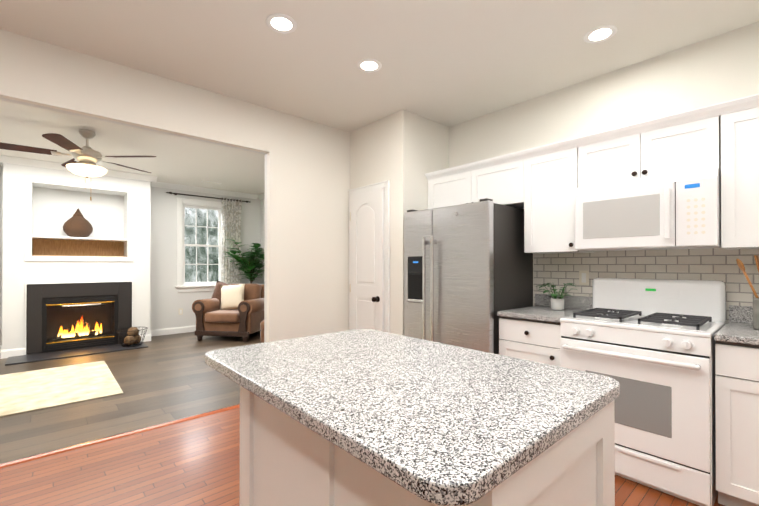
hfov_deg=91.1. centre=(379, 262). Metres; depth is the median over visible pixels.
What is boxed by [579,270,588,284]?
outlet
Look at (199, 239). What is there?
backdrop
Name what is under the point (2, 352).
baseboard
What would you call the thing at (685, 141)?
upper cabinet
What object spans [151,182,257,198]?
crown molding
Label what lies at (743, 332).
countertop
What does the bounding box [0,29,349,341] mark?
wall
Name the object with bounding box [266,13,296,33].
recessed light
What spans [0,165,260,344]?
wall
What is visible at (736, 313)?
backsplash
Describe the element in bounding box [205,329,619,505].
kitchen island
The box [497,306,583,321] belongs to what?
countertop
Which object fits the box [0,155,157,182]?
crown molding
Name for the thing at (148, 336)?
baseboard
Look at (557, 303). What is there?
potted plant
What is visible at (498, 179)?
upper cabinet
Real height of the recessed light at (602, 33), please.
0.007 m
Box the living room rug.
[0,361,122,416]
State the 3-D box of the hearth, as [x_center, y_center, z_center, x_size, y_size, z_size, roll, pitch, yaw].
[-4.311,1.292,5.407,1.560,0.015,0.510,0,0,-42]
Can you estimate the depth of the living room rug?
3.83 m
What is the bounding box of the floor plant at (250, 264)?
[224,239,263,282]
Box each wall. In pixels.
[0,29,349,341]
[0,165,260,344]
[2,163,150,354]
[260,199,264,283]
[350,109,448,335]
[449,22,758,324]
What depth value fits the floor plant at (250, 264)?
7.23 m
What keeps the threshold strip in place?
on the floor
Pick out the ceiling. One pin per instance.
(448, 63)
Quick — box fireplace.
[25,281,132,354]
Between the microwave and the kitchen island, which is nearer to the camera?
the kitchen island
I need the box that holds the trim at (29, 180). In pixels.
[24,176,132,261]
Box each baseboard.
[0,346,5,358]
[144,332,151,340]
[150,325,195,335]
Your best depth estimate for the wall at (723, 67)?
2.78 m
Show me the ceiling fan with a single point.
(84, 160)
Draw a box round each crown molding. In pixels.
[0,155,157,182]
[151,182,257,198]
[258,193,264,199]
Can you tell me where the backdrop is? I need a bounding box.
[185,208,217,281]
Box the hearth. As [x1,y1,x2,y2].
[5,341,147,365]
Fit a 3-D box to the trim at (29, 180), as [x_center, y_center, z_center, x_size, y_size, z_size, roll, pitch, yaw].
[-4.484,-0.618,5.633,1.280,1.190,0.016,0,0,-42]
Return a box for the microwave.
[575,168,720,250]
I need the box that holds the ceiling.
[0,0,758,194]
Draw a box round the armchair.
[192,280,263,341]
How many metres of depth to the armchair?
6.25 m
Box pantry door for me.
[348,180,389,332]
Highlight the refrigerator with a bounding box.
[404,198,532,353]
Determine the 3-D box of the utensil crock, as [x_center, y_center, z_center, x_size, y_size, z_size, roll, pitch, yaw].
[2.156,0.154,2.030,0.182,0.423,0.300,0,0,-42]
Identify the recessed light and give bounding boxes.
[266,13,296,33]
[357,59,381,72]
[583,25,616,42]
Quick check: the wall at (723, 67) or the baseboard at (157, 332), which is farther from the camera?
the baseboard at (157, 332)
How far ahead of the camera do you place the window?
7.15 m
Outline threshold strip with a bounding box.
[0,404,239,468]
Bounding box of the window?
[175,197,221,291]
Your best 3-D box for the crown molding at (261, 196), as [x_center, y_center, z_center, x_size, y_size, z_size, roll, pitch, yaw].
[-1.204,-1.402,6.409,0.085,0.085,4.130,0,0,-42]
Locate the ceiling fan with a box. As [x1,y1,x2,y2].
[0,129,155,200]
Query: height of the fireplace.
0.998 m
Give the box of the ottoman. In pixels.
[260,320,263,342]
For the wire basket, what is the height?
0.283 m
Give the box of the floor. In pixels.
[0,330,724,505]
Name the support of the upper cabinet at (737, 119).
attached to the wall at (723, 67)
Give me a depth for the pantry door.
3.83 m
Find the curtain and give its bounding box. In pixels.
[166,192,249,283]
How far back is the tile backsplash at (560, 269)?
2.64 m
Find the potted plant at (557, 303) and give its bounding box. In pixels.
[536,283,576,309]
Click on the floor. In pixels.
(194, 462)
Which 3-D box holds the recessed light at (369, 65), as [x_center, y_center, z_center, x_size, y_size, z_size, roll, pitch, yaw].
[-0.076,-1.458,2.759,0.188,0.007,0.188,0,0,-42]
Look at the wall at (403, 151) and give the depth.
3.67 m
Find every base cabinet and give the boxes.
[499,318,560,366]
[715,342,758,505]
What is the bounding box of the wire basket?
[116,327,147,346]
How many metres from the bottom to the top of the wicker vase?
0.455 m
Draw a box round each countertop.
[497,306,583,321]
[714,322,758,345]
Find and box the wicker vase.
[63,208,92,236]
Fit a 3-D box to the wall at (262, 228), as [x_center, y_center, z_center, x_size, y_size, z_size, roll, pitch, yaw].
[-1.144,-0.069,6.497,0.130,2.750,4.370,0,0,-42]
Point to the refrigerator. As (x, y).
(468, 271)
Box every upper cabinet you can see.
[425,151,520,208]
[521,138,593,253]
[573,104,716,187]
[717,93,758,249]
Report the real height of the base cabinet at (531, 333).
0.865 m
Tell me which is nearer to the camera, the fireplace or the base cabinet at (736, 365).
the base cabinet at (736, 365)
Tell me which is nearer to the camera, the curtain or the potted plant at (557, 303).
the potted plant at (557, 303)
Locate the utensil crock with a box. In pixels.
[736,255,758,329]
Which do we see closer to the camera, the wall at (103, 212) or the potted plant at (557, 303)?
the potted plant at (557, 303)
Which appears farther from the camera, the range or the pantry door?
the pantry door
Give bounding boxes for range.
[560,278,725,505]
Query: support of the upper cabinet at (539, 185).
attached to the wall at (723, 67)
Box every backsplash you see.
[534,248,758,321]
[535,294,752,321]

